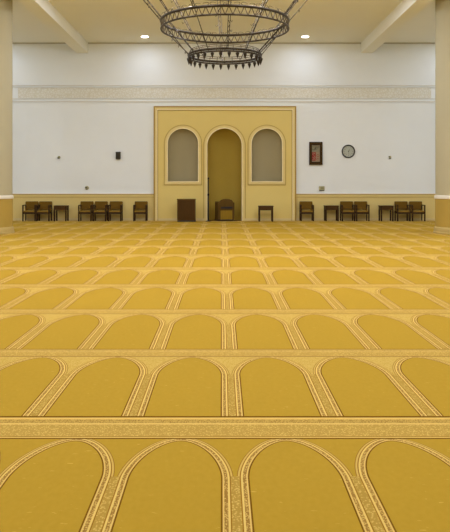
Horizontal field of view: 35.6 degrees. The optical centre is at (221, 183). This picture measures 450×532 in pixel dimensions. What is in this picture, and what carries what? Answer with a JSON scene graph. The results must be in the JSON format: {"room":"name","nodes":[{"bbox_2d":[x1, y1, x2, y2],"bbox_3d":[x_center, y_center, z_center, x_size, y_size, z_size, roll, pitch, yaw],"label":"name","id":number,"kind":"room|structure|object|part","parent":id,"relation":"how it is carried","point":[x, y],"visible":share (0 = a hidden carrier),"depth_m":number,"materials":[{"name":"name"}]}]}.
{"room":"mosque","nodes":[
{"label":"mosque","id":0,"kind":"room"},
{"bbox_2d":[0,0,14,233],"bbox_3d":[-7.763,-2.296,22.800,1.940,7.793,1.940,0,0,0],"label":"pillar","id":1,"kind":"structure","parent":0,"point":[6,6],"depth_m":22.48,"materials":[{"name":"beige paint"}]},
{"bbox_3d":[-7.763,0.938,22.800,1.824,0.924,1.824,0,0,0],"label":"panel","id":2,"kind":"part","parent":1,"relation":"part of","materials":[{"name":"yellow paint"}]},
{"bbox_2d":[13,44,434,192],"bbox_3d":[0.000,-2.446,30.825,23.600,8.093,0.250,0,0,0],"label":"wall","id":3,"kind":"structure","parent":0,"point":[87,137],"depth_m":30.70,"materials":[{"name":"paint"}]},
{"bbox_2d":[13,193,153,217],"bbox_3d":[-7.291,1.004,30.672,8.618,1.191,0.055,0,0,0],"label":"trim","id":4,"kind":"structure","parent":3,"relation":"attached to","point":[73,200],"depth_m":30.67,"materials":[{"name":"paint"}]},
{"bbox_2d":[13,218,153,220],"bbox_3d":[-7.291,1.550,30.655,8.618,0.100,0.030,0,0,0],"label":"baseboard","id":5,"kind":"structure","parent":3,"relation":"attached to","point":[14,219],"depth_m":30.64,"materials":[{"name":"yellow paint"}]},
{"bbox_2d":[116,152,120,158],"bbox_3d":[-4.544,-1.246,30.635,0.210,0.320,0.150,0,0,0],"label":"loudspeaker","id":6,"kind":"object","parent":3,"relation":"attached to","point":[118,154],"visible":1,"depth_m":30.57,"materials":[{"name":"black plastic"}]},
{"bbox_2d":[13,43,434,43],"bbox_3d":[0.000,-6.170,30.675,23.200,0.045,0.050,0,0,0],"label":"trim","id":7,"kind":"structure","parent":3,"relation":"attached to","point":[13,43],"depth_m":30.65,"materials":[{"name":"beige paint"}]},
{"bbox_2d":[13,85,434,101],"bbox_3d":[0.110,-3.991,30.694,18.113,0.439,0.012,0,0,0],"label":"trim","id":8,"kind":"structure","parent":3,"relation":"attached to","point":[22,92],"depth_m":30.68,"materials":[{"name":"paint"}]},
{"bbox_2d":[154,106,295,220],"bbox_3d":[0.127,-0.899,30.886,6.219,4.999,0.772,0,0,0],"label":"mihrab","id":9,"kind":"object","parent":3,"relation":"attached to","point":[247,154],"visible":0.98,"depth_m":30.55,"materials":[{"name":"paint"}]},
{"bbox_3d":[-1.776,1.550,30.535,2.012,0.100,0.030,0,0,0],"label":"baseboard","id":10,"kind":"part","parent":9,"relation":"part of","materials":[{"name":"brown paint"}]},
{"bbox_3d":[-1.702,-1.265,30.535,1.556,2.534,0.030,0,0,0],"label":"arch moulding","id":11,"kind":"part","parent":9,"relation":"part of","materials":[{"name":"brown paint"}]},
{"bbox_3d":[0.110,-0.470,30.535,1.740,4.141,0.030,0,0,0],"label":"arch moulding","id":12,"kind":"part","parent":9,"relation":"part of","materials":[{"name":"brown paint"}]},
{"bbox_3d":[1.956,-1.265,30.535,1.564,2.534,0.030,0,0,0],"label":"arch moulding","id":13,"kind":"part","parent":9,"relation":"part of","materials":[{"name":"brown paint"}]},
{"bbox_3d":[2.013,1.550,30.535,2.047,0.100,0.030,0,0,0],"label":"baseboard","id":14,"kind":"part","parent":9,"relation":"part of","materials":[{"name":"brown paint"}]},
{"bbox_2d":[309,142,322,164],"bbox_3d":[4.109,-1.342,30.650,0.580,1.000,0.100,0,0,0],"label":"framed picture","id":15,"kind":"object","parent":3,"relation":"attached to","point":[315,148],"visible":1,"depth_m":30.61,"materials":[{"name":"brown wood"}]},
{"bbox_2d":[342,145,354,157],"bbox_3d":[5.539,-1.430,30.670,0.590,0.590,0.060,0,0,0],"label":"wall clock","id":16,"kind":"object","parent":3,"relation":"attached to","point":[348,151],"visible":1,"depth_m":30.68,"materials":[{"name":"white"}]},
{"bbox_2d":[296,193,434,217],"bbox_3d":[7.418,1.004,30.672,8.363,1.191,0.055,0,0,0],"label":"trim","id":17,"kind":"structure","parent":3,"relation":"attached to","point":[319,200],"depth_m":30.67,"materials":[{"name":"paint"}]},
{"bbox_2d":[296,218,434,220],"bbox_3d":[7.418,1.550,30.655,8.363,0.100,0.030,0,0,0],"label":"baseboard","id":18,"kind":"structure","parent":3,"relation":"attached to","point":[297,219],"depth_m":30.64,"materials":[{"name":"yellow paint"}]},
{"bbox_2d":[13,0,434,42],"bbox_3d":[0.000,-6.343,13.850,23.200,0.300,33.700,0,0,0],"label":"ceiling","id":19,"kind":"structure","parent":0,"point":[96,21],"depth_m":26.84,"materials":[{"name":"paint"}]},
{"bbox_2d":[18,0,87,52],"bbox_3d":[-6.125,-5.969,13.850,0.513,0.447,33.700,0,0,0],"label":"ceiling beam","id":20,"kind":"structure","parent":19,"relation":"attached to","point":[43,10],"depth_m":25.43,"materials":[{"name":"paint"}]},
{"bbox_2d":[143,0,306,69],"bbox_3d":[0.056,-4.291,14.000,4.292,3.803,4.292,0,0,0],"label":"chandelier","id":21,"kind":"object","parent":19,"relation":"hanging from","point":[258,57],"visible":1,"depth_m":13.61,"materials":[{"name":"metal"}]},
{"bbox_3d":[0.056,-3.085,14.000,2.578,0.038,2.578,0,0,0],"label":"rail","id":22,"kind":"part","parent":21,"relation":"part of","materials":[{"name":"metal"}]},
{"bbox_3d":[0.056,-2.525,14.000,1.486,0.036,1.486,0,0,0],"label":"rail","id":23,"kind":"part","parent":21,"relation":"part of","materials":[{"name":"metal"}]},
{"bbox_2d":[361,0,432,52],"bbox_3d":[6.348,-5.969,13.850,0.504,0.447,33.700,0,0,0],"label":"ceiling beam","id":24,"kind":"structure","parent":19,"relation":"attached to","point":[406,10],"depth_m":25.48,"materials":[{"name":"paint"}]},
{"bbox_2d":[0,221,449,531],"bbox_3d":[0.000,1.600,14.300,23.200,0.001,34.600,0,0,0],"label":"floor","id":25,"kind":"structure","parent":0,"point":[156,376],"depth_m":5.79,"materials":[{"name":"carpet"}]},
{"bbox_2d":[22,201,38,220],"bbox_3d":[-8.292,1.178,30.314,0.578,0.844,0.553,0,0,0],"label":"armchair","id":26,"kind":"object","parent":25,"relation":"on","point":[28,205],"visible":0.88,"depth_m":30.50,"materials":[{"name":"brown wood"}]},
{"bbox_3d":[-8.292,0.953,30.543,0.560,0.394,0.096,0,0,0],"label":"backrest","id":27,"kind":"part","parent":26,"relation":"part of","materials":[{"name":"fabric"}]},
{"bbox_2d":[36,201,51,220],"bbox_3d":[-7.699,1.178,30.314,0.578,0.844,0.553,0,0,0],"label":"armchair","id":28,"kind":"object","parent":25,"relation":"on","point":[42,204],"visible":1,"depth_m":30.50,"materials":[{"name":"brown wood"}]},
{"bbox_3d":[-7.699,0.953,30.543,0.560,0.394,0.096,0,0,0],"label":"backrest","id":29,"kind":"part","parent":28,"relation":"part of","materials":[{"name":"fabric"}]},
{"bbox_3d":[-7.437,1.260,30.075,0.054,0.680,0.050,0,0,0],"label":"leg","id":30,"kind":"part","parent":28,"relation":"part of","materials":[{"name":"brown wood"}]},
{"bbox_2d":[54,205,68,220],"bbox_3d":[-6.956,1.265,30.300,0.570,0.670,0.500,0,0,0],"label":"side table","id":31,"kind":"object","parent":25,"relation":"on","point":[56,207],"visible":1,"depth_m":30.09,"materials":[{"name":"brown wood"}]},
{"bbox_3d":[-6.712,1.282,30.090,0.055,0.635,0.060,0,0,0],"label":"leg","id":32,"kind":"part","parent":31,"relation":"part of","materials":[{"name":"brown wood"}]},
{"bbox_2d":[78,201,93,220],"bbox_3d":[-5.892,1.178,30.314,0.578,0.844,0.553,0,0,0],"label":"armchair","id":33,"kind":"object","parent":25,"relation":"on","point":[83,205],"visible":0.88,"depth_m":30.50,"materials":[{"name":"brown wood"}]},
{"bbox_3d":[-5.892,0.953,30.543,0.560,0.394,0.096,0,0,0],"label":"backrest","id":34,"kind":"part","parent":33,"relation":"part of","materials":[{"name":"fabric"}]},
{"bbox_2d":[93,201,107,220],"bbox_3d":[-5.268,1.178,30.314,0.578,0.844,0.553,0,0,0],"label":"armchair","id":35,"kind":"object","parent":25,"relation":"on","point":[98,204],"visible":1,"depth_m":30.50,"materials":[{"name":"brown wood"}]},
{"bbox_3d":[-5.268,0.953,30.543,0.560,0.394,0.096,0,0,0],"label":"backrest","id":36,"kind":"part","parent":35,"relation":"part of","materials":[{"name":"fabric"}]},
{"bbox_2d":[108,201,122,220],"bbox_3d":[-4.613,1.178,30.314,0.578,0.844,0.553,0,0,0],"label":"armchair","id":37,"kind":"object","parent":25,"relation":"on","point":[113,204],"visible":1,"depth_m":30.50,"materials":[{"name":"brown wood"}]},
{"bbox_3d":[-4.613,0.953,30.543,0.560,0.394,0.096,0,0,0],"label":"backrest","id":38,"kind":"part","parent":37,"relation":"part of","materials":[{"name":"fabric"}]},
{"bbox_2d":[133,201,147,220],"bbox_3d":[-3.526,1.178,30.314,0.578,0.844,0.553,0,0,0],"label":"armchair","id":39,"kind":"object","parent":25,"relation":"on","point":[138,204],"visible":1,"depth_m":30.50,"materials":[{"name":"brown wood"}]},
{"bbox_3d":[-3.526,0.953,30.543,0.560,0.394,0.096,0,0,0],"label":"backrest","id":40,"kind":"part","parent":39,"relation":"part of","materials":[{"name":"fabric"}]},
{"bbox_2d":[177,199,195,221],"bbox_3d":[-1.518,1.117,29.865,0.794,0.965,0.480,0,0,0],"label":"base cabinet","id":41,"kind":"object","parent":25,"relation":"on","point":[186,208],"visible":1,"depth_m":29.63,"materials":[{"name":"brown wood"}]},
{"bbox_2d":[206,177,210,221],"bbox_3d":[-0.586,0.657,29.950,0.260,1.885,0.260,0,0,0],"label":"microphone stand","id":42,"kind":"object","parent":25,"relation":"on","point":[208,177],"visible":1,"depth_m":29.92,"materials":[{"name":"black metal"}]},
{"bbox_2d":[214,199,233,220],"bbox_3d":[0.115,1.110,30.415,0.760,0.940,0.570,0,0,-17],"label":"wooden seat","id":43,"kind":"object","parent":25,"relation":"on","point":[224,208],"visible":1,"depth_m":30.17,"materials":[{"name":"brown wood"}]},
{"bbox_3d":[-0.212,1.170,30.321,0.050,0.820,0.520,0,0,-17],"label":"panel","id":44,"kind":"part","parent":43,"relation":"part of","materials":[{"name":"brown wood"}]},
{"bbox_3d":[0.186,1.325,30.182,0.530,0.410,0.027,0,0,-17],"label":"panel","id":45,"kind":"part","parent":43,"relation":"part of","materials":[{"name":"brown wood"}]},
{"bbox_3d":[0.186,1.245,30.180,0.640,0.610,0.033,0,0,-17],"label":"frame","id":46,"kind":"part","parent":43,"relation":"part of","materials":[{"name":"brown wood"}]},
{"bbox_2d":[258,206,273,221],"bbox_3d":[1.870,1.265,29.950,0.645,0.670,0.500,0,0,0],"label":"side table","id":47,"kind":"object","parent":25,"relation":"on","point":[259,207],"visible":0.98,"depth_m":29.72,"materials":[{"name":"brown wood"}]},
{"bbox_2d":[299,201,313,220],"bbox_3d":[3.666,1.178,30.314,0.578,0.844,0.553,0,0,0],"label":"armchair","id":48,"kind":"object","parent":25,"relation":"on","point":[303,204],"visible":1,"depth_m":30.51,"materials":[{"name":"brown wood"}]},
{"bbox_3d":[3.666,0.953,30.543,0.560,0.394,0.096,0,0,0],"label":"backrest","id":49,"kind":"part","parent":48,"relation":"part of","materials":[{"name":"fabric"}]},
{"bbox_2d":[324,205,338,220],"bbox_3d":[4.731,1.265,30.300,0.601,0.670,0.500,0,0,0],"label":"side table","id":50,"kind":"object","parent":25,"relation":"on","point":[326,207],"visible":1,"depth_m":30.07,"materials":[{"name":"brown wood"}]},
{"bbox_3d":[4.474,1.282,30.090,0.058,0.635,0.060,0,0,0],"label":"leg","id":51,"kind":"part","parent":50,"relation":"part of","materials":[{"name":"brown wood"}]},
{"bbox_3d":[4.988,1.282,30.090,0.058,0.635,0.060,0,0,0],"label":"leg","id":52,"kind":"part","parent":50,"relation":"part of","materials":[{"name":"brown wood"}]},
{"bbox_2d":[340,201,354,220],"bbox_3d":[5.434,1.178,30.314,0.578,0.844,0.553,0,0,0],"label":"armchair","id":53,"kind":"object","parent":25,"relation":"on","point":[343,204],"visible":1,"depth_m":30.50,"materials":[{"name":"brown wood"}]},
{"bbox_3d":[5.434,0.953,30.543,0.560,0.394,0.096,0,0,0],"label":"backrest","id":54,"kind":"part","parent":53,"relation":"part of","materials":[{"name":"fabric"}]},
{"bbox_2d":[354,201,369,220],"bbox_3d":[6.049,1.178,30.314,0.578,0.844,0.553,0,0,0],"label":"armchair","id":55,"kind":"object","parent":25,"relation":"on","point":[358,204],"visible":0.88,"depth_m":30.50,"materials":[{"name":"brown wood"}]},
{"bbox_3d":[6.049,0.953,30.543,0.560,0.394,0.096,0,0,0],"label":"backrest","id":56,"kind":"part","parent":55,"relation":"part of","materials":[{"name":"fabric"}]},
{"bbox_2d":[378,205,393,220],"bbox_3d":[7.099,1.265,30.300,0.570,0.670,0.500,0,0,0],"label":"side table","id":57,"kind":"object","parent":25,"relation":"on","point":[381,207],"visible":1,"depth_m":30.07,"materials":[{"name":"brown wood"}]},
{"bbox_3d":[7.343,1.282,30.090,0.055,0.635,0.060,0,0,0],"label":"leg","id":58,"kind":"part","parent":57,"relation":"part of","materials":[{"name":"brown wood"}]},
{"bbox_2d":[394,201,410,220],"bbox_3d":[7.812,1.178,30.314,0.578,0.844,0.553,0,0,0],"label":"armchair","id":59,"kind":"object","parent":25,"relation":"on","point":[404,205],"visible":1,"depth_m":30.50,"materials":[{"name":"brown wood"}]},
{"bbox_3d":[7.812,0.953,30.543,0.560,0.394,0.096,0,0,0],"label":"backrest","id":60,"kind":"part","parent":59,"relation":"part of","materials":[{"name":"fabric"}]},
{"bbox_2d":[409,201,425,220],"bbox_3d":[8.449,1.178,30.314,0.578,0.844,0.553,0,0,0],"label":"armchair","id":61,"kind":"object","parent":25,"relation":"on","point":[414,204],"visible":0.78,"depth_m":30.50,"materials":[{"name":"brown wood"}]},
{"bbox_3d":[8.449,0.953,30.543,0.560,0.394,0.096,0,0,0],"label":"backrest","id":62,"kind":"part","parent":61,"relation":"part of","materials":[{"name":"fabric"}]},
{"bbox_2d":[433,0,449,234],"bbox_3d":[7.890,-2.296,22.800,1.940,7.793,1.940,0,0,0],"label":"pillar","id":63,"kind":"structure","parent":0,"point":[442,7],"depth_m":22.44,"materials":[{"name":"beige paint"}]},
{"bbox_3d":[7.890,0.938,22.800,1.824,0.924,1.824,0,0,0],"label":"panel","id":64,"kind":"part","parent":63,"relation":"part of","materials":[{"name":"yellow paint"}]}
]}

